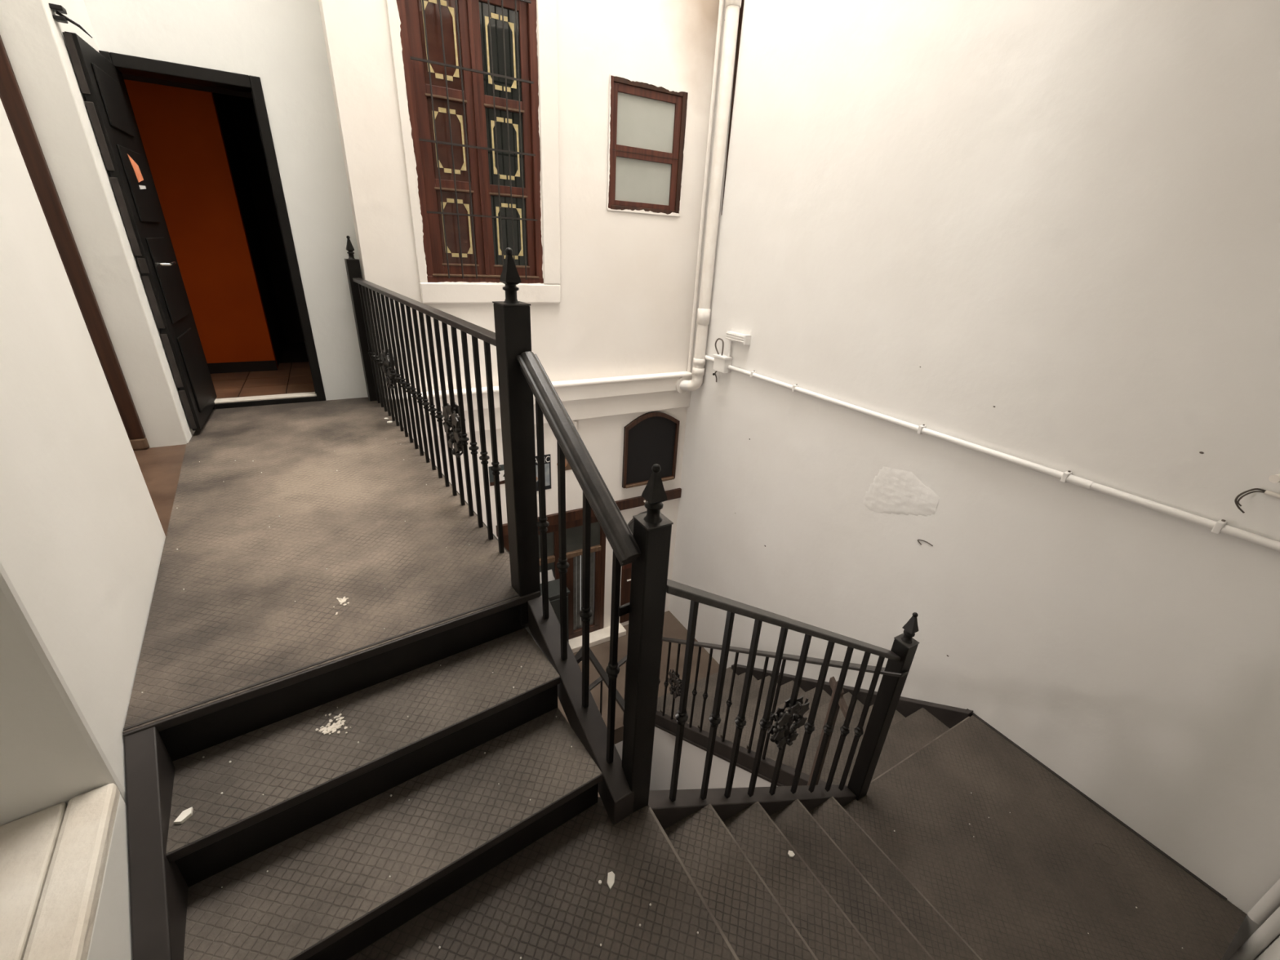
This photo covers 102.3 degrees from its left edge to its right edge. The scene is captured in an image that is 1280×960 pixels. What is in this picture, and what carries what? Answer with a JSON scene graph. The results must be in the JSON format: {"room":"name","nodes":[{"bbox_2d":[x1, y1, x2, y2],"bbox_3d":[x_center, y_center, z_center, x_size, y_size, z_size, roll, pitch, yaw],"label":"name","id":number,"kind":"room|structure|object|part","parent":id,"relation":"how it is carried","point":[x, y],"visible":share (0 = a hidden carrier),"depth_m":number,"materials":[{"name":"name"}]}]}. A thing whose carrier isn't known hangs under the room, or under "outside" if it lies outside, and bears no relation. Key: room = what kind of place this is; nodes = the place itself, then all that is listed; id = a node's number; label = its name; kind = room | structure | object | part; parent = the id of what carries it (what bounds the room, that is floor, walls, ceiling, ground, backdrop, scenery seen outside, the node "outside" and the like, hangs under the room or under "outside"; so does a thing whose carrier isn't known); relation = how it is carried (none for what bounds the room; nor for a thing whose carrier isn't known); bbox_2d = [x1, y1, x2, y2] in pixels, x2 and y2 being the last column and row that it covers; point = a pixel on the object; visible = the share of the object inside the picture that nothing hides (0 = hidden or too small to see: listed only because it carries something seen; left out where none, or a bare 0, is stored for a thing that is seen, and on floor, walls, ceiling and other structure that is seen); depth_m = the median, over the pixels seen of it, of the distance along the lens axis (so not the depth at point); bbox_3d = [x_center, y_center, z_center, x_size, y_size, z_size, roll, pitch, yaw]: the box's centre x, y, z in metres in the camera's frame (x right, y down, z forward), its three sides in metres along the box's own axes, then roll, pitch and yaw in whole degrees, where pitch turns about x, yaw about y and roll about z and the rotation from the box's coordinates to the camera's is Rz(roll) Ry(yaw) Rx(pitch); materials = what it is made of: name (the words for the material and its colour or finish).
{"room":"stairwell","nodes":[
{"label":"stairwell","id":0,"kind":"room"},
{"bbox_2d":[0,98,165,959],"bbox_3d":[-1.186,-2.357,-0.880,0.953,9.700,3.575,-14,29,-33],"label":"wall","id":1,"kind":"structure","parent":0,"point":[82,537],"depth_m":1.28,"materials":[{"name":"white paint"}]},
{"bbox_2d":[0,782,119,959],"bbox_3d":[-0.923,1.212,0.225,0.754,0.047,2.221,-14,29,-33],"label":"sill","id":2,"kind":"structure","parent":1,"relation":"attached to","point":[53,860],"depth_m":1.05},
{"bbox_2d":[123,396,540,737],"bbox_3d":[-1.763,0.045,2.834,1.174,0.177,3.164,-14,29,-33],"label":"landing","id":3,"kind":"object","parent":1,"relation":"attached to","point":[237,632],"visible":0.88,"depth_m":2.07,"materials":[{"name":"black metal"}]},
{"bbox_3d":[-0.863,0.530,1.651,1.162,0.005,0.008,-14,29,-33],"label":"seam plate","id":4,"kind":"part","parent":3,"relation":"part of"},
{"bbox_2d":[333,596,349,614],"bbox_3d":[-1.054,0.441,1.821,0.051,0.004,0.099,-11,28,-28],"label":"plaster splatter","id":5,"kind":"object","parent":3,"relation":"on","point":[344,599],"visible":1,"depth_m":1.84,"materials":[{"name":"white paint"}]},
{"bbox_2d":[344,235,540,626],"bbox_3d":[-1.250,-0.593,2.828,0.086,1.323,3.009,-14,29,-33],"label":"railing","id":6,"kind":"object","parent":3,"relation":"on","point":[512,337],"visible":0.99,"depth_m":2.18,"materials":[{"name":"black metal"}]},
{"bbox_3d":[-2.091,-1.103,3.910,0.084,1.047,0.084,-14,29,-33],"label":"newel post","id":7,"kind":"part","parent":6,"relation":"part of","materials":[{"name":"black metal"}]},
{"bbox_3d":[-1.224,-0.935,2.681,0.054,0.024,2.843,-14,29,-33],"label":"handrail","id":8,"kind":"part","parent":6,"relation":"part of","materials":[{"name":"metal"}]},
{"bbox_3d":[-0.385,-0.529,1.547,0.086,0.004,0.086,-14,29,-33],"label":"cap plate","id":9,"kind":"part","parent":6,"relation":"part of","materials":[{"name":"metal"}]},
{"bbox_3d":[-0.414,0.005,1.787,0.084,1.169,0.084,-14,29,-33],"label":"newel post","id":10,"kind":"part","parent":6,"relation":"part of","materials":[{"name":"black metal"}]},
{"bbox_2d":[124,595,634,959],"bbox_3d":[-0.689,0.966,1.574,1.189,0.705,0.663,-14,29,-33],"label":"flight","id":11,"kind":"object","parent":1,"relation":"attached to","point":[327,829],"visible":0.97,"depth_m":1.48,"materials":[{"name":"black metal"}]},
{"bbox_2d":[173,807,193,824],"bbox_3d":[-1.151,0.850,1.306,0.024,0.009,0.040,3,24,1],"label":"chip","id":12,"kind":"object","parent":11,"relation":"on","point":[186,814],"visible":1,"depth_m":1.30,"materials":[{"name":"white"}]},
{"bbox_2d":[315,706,351,734],"bbox_3d":[-0.938,0.747,1.568,0.120,0.004,0.078,23,31,37],"label":"plaster splatter","id":13,"kind":"object","parent":11,"relation":"on","point":[332,728],"visible":1,"depth_m":1.56,"materials":[{"name":"white paint"}]},
{"bbox_2d":[516,351,673,813],"bbox_3d":[-0.175,0.354,1.665,0.138,1.417,0.660,-14,29,-33],"label":"railing","id":14,"kind":"object","parent":11,"relation":"on","point":[647,550],"visible":1,"depth_m":1.48,"materials":[{"name":"black metal"}]},
{"bbox_3d":[-0.188,-0.088,1.455,0.067,0.442,0.635,-14,29,-33],"label":"handrail","id":15,"kind":"part","parent":14,"relation":"part of","materials":[{"name":"metal"}]},
{"bbox_3d":[0.006,0.600,1.535,0.073,1.091,0.073,-11,28,-28],"label":"newel post","id":16,"kind":"part","parent":14,"relation":"part of","materials":[{"name":"black metal"}]},
{"bbox_3d":[0.033,0.102,1.311,0.075,0.004,0.075,-11,28,-28],"label":"cap plate","id":17,"kind":"part","parent":14,"relation":"part of","materials":[{"name":"metal"}]},
{"bbox_2d":[346,796,739,959],"bbox_3d":[-0.238,1.435,0.990,1.284,0.030,1.382,-11,28,-28],"label":"landing","id":18,"kind":"object","parent":1,"relation":"attached to","point":[546,900],"visible":0.93,"depth_m":1.46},
{"bbox_2d":[607,871,614,889],"bbox_3d":[-0.086,1.184,1.525,0.021,0.006,0.047,4,24,1],"label":"chip","id":19,"kind":"object","parent":18,"relation":"on","point":[611,877],"visible":1,"depth_m":1.52,"materials":[{"name":"white"}]},
{"bbox_2d":[0,0,195,448],"bbox_3d":[-2.807,-4.103,1.716,0.182,8.800,0.840,-11,28,-28],"label":"wall pier","id":20,"kind":"object","parent":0,"point":[34,42],"depth_m":2.57,"materials":[{"name":"white paint"}]},
{"bbox_2d":[48,3,92,38],"bbox_3d":[-2.627,-2.120,2.381,0.114,0.091,0.060,-16,30,-36],"label":"wall hook","id":21,"kind":"object","parent":20,"relation":"attached to","point":[59,10],"visible":1,"depth_m":2.35,"materials":[{"name":"black metal"}]},
{"bbox_2d":[0,35,149,450],"bbox_3d":[-3.159,-1.501,2.240,0.800,3.005,0.098,-11,28,-28],"label":"door","id":22,"kind":"structure","parent":20,"relation":"attached to","point":[11,95],"depth_m":2.55,"materials":[{"name":"brown wood"}]},
{"bbox_2d":[133,444,186,569],"bbox_3d":[-2.636,0.234,2.410,1.500,0.244,1.600,-11,28,-28],"label":"floor","id":23,"kind":"structure","parent":0,"point":[160,467],"depth_m":2.72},
{"bbox_2d":[124,79,278,368],"bbox_3d":[-3.735,-2.070,3.861,1.203,2.550,0.100,-11,28,-28],"label":"wall","id":24,"kind":"structure","parent":0,"point":[180,129],"depth_m":4.02,"materials":[{"name":"orange paint"}]},
{"bbox_2d":[207,360,277,373],"bbox_3d":[-3.766,-0.926,4.320,1.205,0.085,0.015,-11,28,-28],"label":"baseboard","id":25,"kind":"structure","parent":24,"relation":"attached to","point":[256,366],"depth_m":4.48,"materials":[{"name":"black paint"}]},
{"bbox_2d":[121,72,304,366],"bbox_3d":[-3.290,-2.332,4.436,2.800,2.700,2.440,-11,28,-28],"label":"wall","id":26,"kind":"structure","parent":0,"point":[236,111],"depth_m":5.07,"materials":[{"name":"black paint"}]},
{"bbox_2d":[84,0,368,399],"bbox_3d":[-2.519,-4.341,2.293,1.310,8.810,0.160,-11,28,-28],"label":"wall","id":27,"kind":"structure","parent":0,"point":[280,42],"depth_m":3.30,"materials":[{"name":"white paint"}]},
{"bbox_2d":[62,31,325,431],"bbox_3d":[-2.609,-1.398,3.256,0.745,2.070,0.786,-11,28,-28],"label":"door","id":28,"kind":"structure","parent":27,"relation":"in","point":[100,77],"depth_m":3.03,"materials":[{"name":"black paint"}]},
{"bbox_3d":[-2.798,-2.008,2.745,0.010,0.260,0.420,-11,28,-28],"label":"raised panel","id":29,"kind":"part","parent":28,"relation":"part of","materials":[{"name":"black paint"}]},
{"bbox_3d":[-2.817,-1.652,2.905,0.010,0.360,0.420,-11,28,-28],"label":"raised panel","id":30,"kind":"part","parent":28,"relation":"part of","materials":[{"name":"black paint"}]},
{"bbox_3d":[-2.707,-1.167,2.810,0.034,0.075,0.008,-11,28,-28],"label":"latch plate","id":31,"kind":"part","parent":28,"relation":"part of","materials":[{"name":"black metal"}]},
{"bbox_3d":[-3.060,-1.467,3.332,0.056,2.050,0.172,-11,28,-28],"label":"frame","id":32,"kind":"part","parent":28,"relation":"part of","materials":[{"name":"black paint"}]},
{"bbox_3d":[-2.841,-1.206,3.105,0.010,0.460,0.420,-11,28,-28],"label":"raised panel","id":33,"kind":"part","parent":28,"relation":"part of","materials":[{"name":"black paint"}]},
{"bbox_3d":[-2.800,-1.283,3.057,0.058,0.020,0.138,-11,28,-28],"label":"handle","id":34,"kind":"part","parent":28,"relation":"part of","materials":[{"name":"silver metal"}]},
{"bbox_3d":[-2.712,-2.428,3.087,0.633,0.065,0.172,-11,28,-28],"label":"frame","id":35,"kind":"part","parent":28,"relation":"part of","materials":[{"name":"black paint"}]},
{"bbox_3d":[-2.868,-0.714,3.326,0.010,0.460,0.420,-11,28,-28],"label":"raised panel","id":36,"kind":"part","parent":28,"relation":"part of","materials":[{"name":"black paint"}]},
{"bbox_3d":[-2.461,-1.580,3.654,0.056,2.050,0.172,-11,28,-28],"label":"frame","id":37,"kind":"part","parent":28,"relation":"part of","materials":[{"name":"black paint"}]},
{"bbox_2d":[210,342,315,399],"bbox_3d":[-3.299,-1.121,4.977,2.896,0.050,2.500,-11,28,-28],"label":"floor","id":38,"kind":"structure","parent":0,"point":[293,375],"depth_m":4.30,"materials":[{"name":"brown tile"}]},
{"bbox_2d":[318,0,719,627],"bbox_3d":[-0.719,-2.651,3.987,2.850,13.100,0.360,-11,28,-28],"label":"wall","id":39,"kind":"structure","parent":0,"point":[628,279],"depth_m":4.11,"materials":[{"name":"beige paint"}]},
{"bbox_2d":[395,0,543,284],"bbox_3d":[-1.153,-2.385,3.660,0.905,1.859,0.124,-11,28,-28],"label":"window","id":40,"kind":"structure","parent":39,"relation":"in","point":[473,15],"depth_m":3.62,"materials":[{"name":"red wood"}]},
{"bbox_3d":[-1.293,-2.853,3.347,0.250,0.505,0.006,-11,28,-28],"label":"pane","id":41,"kind":"part","parent":40,"relation":"part of","materials":[{"name":"brown glass"}]},
{"bbox_3d":[-1.320,-2.345,3.575,0.250,0.470,0.006,-11,28,-28],"label":"pane","id":42,"kind":"part","parent":40,"relation":"part of","materials":[{"name":"brown glass"}]},
{"bbox_3d":[-1.347,-1.850,3.797,0.250,0.475,0.006,-11,28,-28],"label":"pane","id":43,"kind":"part","parent":40,"relation":"part of","materials":[{"name":"brown glass"}]},
{"bbox_3d":[-1.361,-1.597,3.912,0.250,0.083,0.040,-11,28,-28],"label":"casement rail","id":44,"kind":"part","parent":40,"relation":"part of","materials":[{"name":"red wood"}]},
{"bbox_2d":[409,0,537,279],"bbox_3d":[-1.115,-2.357,3.590,0.800,1.790,0.012,-11,28,-28],"label":"window grille","id":45,"kind":"object","parent":40,"relation":"attached to","point":[428,60],"visible":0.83,"depth_m":3.56,"materials":[{"name":"brown wood"}]},
{"bbox_3d":[-1.199,-1.566,4.032,0.893,0.045,0.116,-11,28,-28],"label":"frame sill","id":46,"kind":"part","parent":40,"relation":"part of","materials":[{"name":"red wood"}]},
{"bbox_3d":[-0.939,-3.179,3.414,0.268,0.070,0.040,-11,28,-28],"label":"casement rail","id":47,"kind":"part","parent":40,"relation":"part of","materials":[{"name":"red wood"}]},
{"bbox_3d":[-0.952,-2.917,3.530,0.268,0.505,0.006,-11,28,-28],"label":"pane","id":48,"kind":"part","parent":40,"relation":"part of","materials":[{"name":"clear glass"}]},
{"bbox_3d":[-0.980,-2.409,3.758,0.268,0.470,0.006,-11,28,-28],"label":"pane","id":49,"kind":"part","parent":40,"relation":"part of","materials":[{"name":"clear glass"}]},
{"bbox_3d":[-1.006,-1.914,3.980,0.268,0.475,0.006,-11,28,-28],"label":"pane","id":50,"kind":"part","parent":40,"relation":"part of","materials":[{"name":"clear glass"}]},
{"bbox_3d":[-1.021,-1.661,4.096,0.268,0.083,0.040,-11,28,-28],"label":"casement rail","id":51,"kind":"part","parent":40,"relation":"part of","materials":[{"name":"red wood"}]},
{"bbox_2d":[386,0,560,303],"bbox_3d":[-1.088,-2.399,3.627,1.090,2.200,0.030,-11,28,-28],"label":"window surround","id":52,"kind":"object","parent":39,"relation":"attached to","point":[549,291],"visible":0.97,"depth_m":3.79,"materials":[{"name":"beige paint"}]},
{"bbox_2d":[488,464,504,485],"bbox_3d":[-1.230,-0.054,4.683,0.275,0.188,0.008,-11,28,-28],"label":"poster","id":53,"kind":"object","parent":39,"relation":"attached to","point":[501,471],"visible":0.36,"depth_m":4.65,"materials":[{"name":"white paper"}]},
{"bbox_2d":[385,371,692,439],"bbox_3d":[-0.703,-0.695,4.641,2.850,0.373,0.110,-11,28,-28],"label":"crown molding","id":54,"kind":"structure","parent":39,"relation":"attached to","point":[586,398],"depth_m":4.81,"materials":[{"name":"beige paint"}]},
{"bbox_2d":[535,453,551,491],"bbox_3d":[-0.966,-0.058,4.847,0.269,0.357,0.008,-11,28,-28],"label":"poster","id":55,"kind":"object","parent":39,"relation":"attached to","point":[547,457],"visible":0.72,"depth_m":4.88,"materials":[{"name":"black paper"}]},
{"bbox_2d":[535,463,550,485],"bbox_3d":[-0.968,-0.034,4.855,0.245,0.227,0.002,-11,28,-28],"label":"picture","id":56,"kind":"object","parent":55,"relation":"attached to","point":[547,466],"depth_m":4.88},
{"bbox_2d":[502,515,605,639],"bbox_3d":[-0.887,1.117,5.518,1.100,1.545,0.085,-11,28,-28],"label":"door","id":57,"kind":"structure","parent":39,"relation":"in","point":[574,529],"depth_m":5.57,"materials":[{"name":"brown wood"}]},
{"bbox_3d":[-1.329,1.200,5.279,0.080,1.545,0.085,-11,28,-28],"label":"frame","id":58,"kind":"part","parent":57,"relation":"part of","materials":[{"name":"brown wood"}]},
{"bbox_3d":[-1.076,0.677,5.180,0.440,0.295,0.006,-11,28,-28],"label":"transom pane","id":59,"kind":"part","parent":57,"relation":"part of","materials":[{"name":"grey glass"}]},
{"bbox_3d":[-1.110,1.326,5.472,0.440,1.000,0.006,-11,28,-28],"label":"pane","id":60,"kind":"part","parent":57,"relation":"part of","materials":[{"name":"grey glass"}]},
{"bbox_2d":[539,569,555,583],"bbox_3d":[-0.979,1.048,5.409,0.220,0.230,0.003,-11,28,-28],"label":"paper sheet","id":61,"kind":"object","parent":57,"relation":"attached to","point":[550,576],"visible":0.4,"depth_m":5.40,"materials":[{"name":"white"}]},
{"bbox_3d":[-0.609,0.593,5.434,0.415,0.305,0.006,-11,28,-28],"label":"transom pane","id":62,"kind":"part","parent":57,"relation":"part of","materials":[{"name":"grey glass"}]},
{"bbox_3d":[-0.672,1.733,5.950,0.415,0.090,0.085,-11,28,-28],"label":"rail","id":63,"kind":"part","parent":57,"relation":"part of","materials":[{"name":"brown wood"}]},
{"bbox_3d":[-0.433,1.032,5.762,0.055,1.545,0.085,-11,28,-28],"label":"frame","id":64,"kind":"part","parent":57,"relation":"part of","materials":[{"name":"brown wood"}]},
{"bbox_2d":[556,456,571,470],"bbox_3d":[-0.721,-0.169,4.948,0.165,0.170,0.006,-11,28,-28],"label":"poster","id":65,"kind":"object","parent":39,"relation":"attached to","point":[567,467],"visible":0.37,"depth_m":4.97,"materials":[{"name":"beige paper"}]},
{"bbox_2d":[573,420,577,430],"bbox_3d":[-0.609,-0.496,4.847,0.028,0.120,0.030,-11,28,-28],"label":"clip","id":66,"kind":"object","parent":39,"relation":"attached to","point":[575,422],"visible":0.5,"depth_m":4.82,"materials":[{"name":"white plastic"}]},
{"bbox_2d":[495,488,681,537],"bbox_3d":[-0.444,0.315,5.335,2.080,0.110,0.042,-11,28,-28],"label":"beam","id":67,"kind":"structure","parent":39,"relation":"attached to","point":[575,514],"depth_m":5.42,"materials":[{"name":"brown wood"}]},
{"bbox_2d":[619,511,646,622],"bbox_3d":[0.020,0.998,5.995,0.621,1.460,0.102,-11,28,-28],"label":"door","id":68,"kind":"structure","parent":39,"relation":"in","point":[626,569],"depth_m":5.95,"materials":[{"name":"brown wood"}]},
{"bbox_3d":[0.007,1.160,6.085,0.550,1.090,0.070,-11,28,-28],"label":"panel","id":69,"kind":"part","parent":68,"relation":"part of","materials":[{"name":"brown wood"}]},
{"bbox_3d":[0.040,0.933,5.946,0.530,0.080,0.014,-11,28,-28],"label":"rail","id":70,"kind":"part","parent":68,"relation":"part of","materials":[{"name":"red wood"}]},
{"bbox_2d":[607,73,688,216],"bbox_3d":[0.043,-2.708,4.254,0.718,0.908,0.090,-11,28,-28],"label":"window","id":71,"kind":"structure","parent":39,"relation":"in","point":[647,122],"depth_m":4.23,"materials":[{"name":"red wood"}]},
{"bbox_3d":[0.016,-2.344,4.403,0.535,0.038,0.046,-11,28,-28],"label":"sash rail","id":72,"kind":"part","parent":71,"relation":"part of","materials":[{"name":"red wood"}]},
{"bbox_3d":[0.015,-2.315,4.427,0.631,0.035,0.088,-11,28,-28],"label":"frame sill","id":73,"kind":"part","parent":71,"relation":"part of","materials":[{"name":"brown wood"}]},
{"bbox_3d":[0.025,-2.501,4.330,0.535,0.310,0.006,-11,28,-28],"label":"pane","id":74,"kind":"part","parent":71,"relation":"part of","materials":[{"name":"white glass"}]},
{"bbox_3d":[0.034,-2.680,4.252,0.535,0.080,0.046,-11,28,-28],"label":"sash rail","id":75,"kind":"part","parent":71,"relation":"part of","materials":[{"name":"red wood"}]},
{"bbox_3d":[0.045,-2.873,4.163,0.535,0.345,0.006,-11,28,-28],"label":"pane","id":76,"kind":"part","parent":71,"relation":"part of","materials":[{"name":"white glass"}]},
{"bbox_3d":[0.054,-3.055,4.083,0.535,0.053,0.046,-11,28,-28],"label":"sash rail","id":77,"kind":"part","parent":71,"relation":"part of","materials":[{"name":"red wood"}]},
{"bbox_2d":[622,411,679,488],"bbox_3d":[0.121,-0.326,5.368,0.638,0.785,0.058,-11,28,-28],"label":"chalkboard","id":78,"kind":"object","parent":39,"relation":"attached to","point":[651,438],"visible":0.94,"depth_m":5.37,"materials":[{"name":"black"}]},
{"bbox_2d":[687,0,724,372],"bbox_3d":[0.702,-4.931,3.503,0.034,8.410,0.036,-11,28,-28],"label":"pipe","id":79,"kind":"object","parent":39,"relation":"attached to","point":[721,2],"visible":1,"depth_m":4.50,"materials":[{"name":"white plastic"}]},
{"bbox_2d":[614,741,622,759],"bbox_3d":[-1.550,3.424,4.595,3.490,1.450,0.060,-11,28,-28],"label":"wall","id":80,"kind":"structure","parent":0,"point":[619,746],"depth_m":5.01,"materials":[{"name":"white paint"}]},
{"bbox_2d":[557,610,719,797],"bbox_3d":[-0.561,2.939,3.777,4.600,0.200,4.950,-11,28,-28],"label":"floor","id":81,"kind":"structure","parent":0,"point":[673,628],"depth_m":5.66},
{"bbox_2d":[525,578,569,643],"bbox_3d":[-1.076,1.568,5.359,0.655,0.955,0.257,-11,28,-28],"label":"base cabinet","id":82,"kind":"object","parent":81,"relation":"on","point":[553,585],"visible":0.19,"depth_m":5.22,"materials":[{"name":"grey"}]},
{"bbox_3d":[-0.883,1.587,5.333,0.300,0.840,0.012,-11,28,-28],"label":"door","id":83,"kind":"part","parent":82,"relation":"part of","materials":[{"name":"grey"}]},
{"bbox_2d":[568,622,626,653],"bbox_3d":[-0.677,1.852,5.854,1.100,0.070,0.160,-11,28,-28],"label":"threshold","id":84,"kind":"object","parent":81,"relation":"on","point":[601,636],"visible":0.51,"depth_m":5.91,"materials":[{"name":"stone"}]},
{"bbox_2d":[574,647,624,713],"bbox_3d":[-0.377,2.232,4.470,0.199,1.340,0.849,-11,28,-28],"label":"guard rail","id":85,"kind":"object","parent":81,"relation":"on","point":[599,668],"visible":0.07,"depth_m":4.31,"materials":[{"name":"black metal"}]},
{"bbox_3d":[-0.507,1.522,4.459,0.080,0.050,0.235,13,26,21],"label":"plate","id":86,"kind":"part","parent":85,"relation":"part of","materials":[{"name":"black metal"}]},
{"bbox_3d":[-0.277,1.640,4.242,0.045,0.035,0.840,-11,28,-28],"label":"handrail","id":87,"kind":"part","parent":85,"relation":"part of","materials":[{"name":"black metal"}]},
{"bbox_2d":[588,655,626,724],"bbox_3d":[-0.226,1.931,4.683,0.560,0.929,0.040,-11,28,-28],"label":"guard rail","id":88,"kind":"object","parent":81,"relation":"on","point":[622,661],"visible":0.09,"depth_m":4.56,"materials":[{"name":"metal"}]},
{"bbox_3d":[-0.211,1.650,4.557,0.560,0.313,0.040,-11,28,-28],"label":"handrail","id":89,"kind":"part","parent":88,"relation":"part of","materials":[{"name":"metal"}]},
{"bbox_2d":[654,664,973,786],"bbox_3d":[1.047,1.901,4.108,1.153,1.641,2.131,-11,28,-28],"label":"flight","id":90,"kind":"object","parent":81,"relation":"on","point":[915,723],"visible":0.48,"depth_m":3.64,"materials":[{"name":"black metal"}]},
{"bbox_2d":[656,636,908,772],"bbox_3d":[0.604,1.586,3.663,0.049,2.472,2.144,-11,28,-28],"label":"railing","id":91,"kind":"object","parent":90,"relation":"on","point":[675,690],"visible":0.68,"depth_m":3.50,"materials":[{"name":"metal"}]},
{"bbox_3d":[0.635,1.133,3.448,0.048,1.467,2.120,-11,28,-28],"label":"handrail","id":92,"kind":"part","parent":91,"relation":"part of","materials":[{"name":"metal"}]},
{"bbox_2d":[649,726,777,790],"bbox_3d":[0.566,2.797,4.253,0.070,3.080,2.090,-11,28,-28],"label":"wall","id":93,"kind":"structure","parent":0,"point":[692,761],"depth_m":4.34,"materials":[{"name":"white paint"}]},
{"bbox_2d":[669,0,1279,959],"bbox_3d":[1.801,-1.981,2.795,0.207,13.100,5.200,-11,28,-28],"label":"wall","id":94,"kind":"structure","parent":0,"point":[1045,233],"depth_m":2.70,"materials":[{"name":"white paint"}]},
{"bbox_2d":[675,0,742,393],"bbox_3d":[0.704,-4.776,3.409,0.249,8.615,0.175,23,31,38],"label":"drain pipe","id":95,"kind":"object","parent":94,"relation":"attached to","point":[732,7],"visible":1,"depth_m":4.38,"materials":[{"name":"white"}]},
{"bbox_2d":[712,337,733,382],"bbox_3d":[0.749,-1.097,4.749,0.095,0.411,0.207,-11,28,-28],"label":"junction box","id":96,"kind":"object","parent":94,"relation":"attached to","point":[722,362],"visible":0.99,"depth_m":4.70,"materials":[{"name":"white"}]},
{"bbox_3d":[0.758,-1.128,4.720,0.093,0.020,0.176,-11,28,-28],"label":"lid","id":97,"kind":"part","parent":96,"relation":"part of","materials":[{"name":"white"}]},
{"bbox_2d":[725,331,751,345],"bbox_3d":[0.859,-1.251,4.529,0.060,0.084,0.275,-11,28,-28],"label":"cable trunking","id":98,"kind":"object","parent":94,"relation":"attached to","point":[744,339],"visible":1,"depth_m":4.49,"materials":[{"name":"white plastic"}]},
{"bbox_2d":[704,355,1279,551],"bbox_3d":[1.710,-0.352,3.281,0.044,0.061,4.381,-11,28,-28],"label":"conduit","id":99,"kind":"object","parent":94,"relation":"attached to","point":[1220,526],"visible":0.97,"depth_m":2.60,"materials":[{"name":"white"}]},
{"bbox_2d":[843,708,1247,959],"bbox_3d":[1.783,1.865,2.486,1.384,0.143,1.255,-11,28,-28],"label":"landing","id":100,"kind":"object","parent":94,"relation":"attached to","point":[1032,882],"visible":0.9,"depth_m":2.44,"materials":[{"name":"black metal"}]},
{"bbox_2d":[141,438,1182,959],"bbox_3d":[-0.243,1.091,2.135,5.011,1.367,2.061,11,25,18],"label":"white specks","id":101,"kind":"object","parent":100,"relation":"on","point":[203,757],"visible":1,"depth_m":1.54,"materials":[{"name":"white"}]},
{"bbox_2d":[648,784,982,959],"bbox_3d":[0.857,1.668,1.761,1.338,0.961,1.348,-11,28,-28],"label":"flight","id":102,"kind":"object","parent":100,"relation":"on","point":[840,896],"visible":0.82,"depth_m":1.89,"materials":[{"name":"black metal"}]},
{"bbox_2d":[787,850,795,857],"bbox_3d":[0.567,1.406,1.939,0.022,0.006,0.024,-11,28,-28],"label":"chip","id":103,"kind":"object","parent":102,"relation":"on","point":[790,853],"visible":1,"depth_m":1.94,"materials":[{"name":"white"}]},
{"bbox_2d":[666,578,919,801],"bbox_3d":[0.621,0.963,2.066,1.378,1.756,0.075,-11,28,-28],"label":"railing","id":104,"kind":"object","parent":102,"relation":"on","point":[901,655],"visible":0.99,"depth_m":2.04,"materials":[{"name":"black metal"}]},
{"bbox_3d":[0.608,0.540,1.865,1.305,0.822,0.054,-11,28,-28],"label":"handrail","id":105,"kind":"part","parent":104,"relation":"part of","materials":[{"name":"metal"}]},
{"bbox_3d":[1.169,1.188,2.519,0.073,1.028,0.073,-11,28,-28],"label":"newel post","id":106,"kind":"part","parent":104,"relation":"part of","materials":[{"name":"black metal"}]},
{"bbox_3d":[1.194,0.718,2.308,0.075,0.004,0.075,-11,28,-28],"label":"cap plate","id":107,"kind":"part","parent":104,"relation":"part of","materials":[{"name":"metal"}]},
{"bbox_2d":[1234,488,1279,513],"bbox_3d":[2.477,0.098,2.037,0.036,0.112,0.174,-17,31,-37],"label":"loose cable","id":108,"kind":"object","parent":94,"relation":"attached to","point":[1275,495],"visible":1,"depth_m":2.05,"materials":[{"name":"brown plastic"}]},
{"bbox_2d":[1247,878,1279,924],"bbox_3d":[2.720,1.214,1.935,0.048,1.530,0.048,-11,28,-28],"label":"pipe","id":109,"kind":"object","parent":94,"relation":"attached to","point":[1268,904],"visible":0.84,"depth_m":2.20,"materials":[{"name":"white"}]},
{"bbox_2d":[1268,474,1279,483],"bbox_3d":[2.466,-0.006,1.992,0.051,0.030,0.032,-4,25,-16],"label":"wall stub","id":110,"kind":"structure","parent":94,"relation":"attached to","point":[1273,478],"depth_m":1.98,"materials":[{"name":"white paint"}]},
{"bbox_2d":[1253,934,1279,959],"bbox_3d":[0.910,-0.636,-0.308,4.700,13.100,0.200,-11,28,-28],"label":"wall","id":111,"kind":"structure","parent":0,"point":[1272,952],"depth_m":2.12,"materials":[{"name":"white paint"}]},
{"bbox_2d":[1227,906,1279,959],"bbox_3d":[2.714,1.365,1.953,0.103,1.820,0.050,-11,28,-28],"label":"pipe","id":112,"kind":"object","parent":111,"relation":"attached to","point":[1269,930],"visible":1,"depth_m":2.20,"materials":[{"name":"white"}]},
{"bbox_3d":[-0.566,4.453,4.314,4.600,0.100,4.650,-11,28,-28],"label":"floor","id":113,"kind":"structure","parent":0,"visible":0},
{"bbox_2d":[807,676,848,785],"bbox_3d":[0.922,2.741,3.346,0.038,3.758,0.140,-11,28,-28],"label":"timber post","id":114,"kind":"object","parent":113,"relation":"on","point":[842,704],"visible":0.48,"depth_m":2.67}
]}

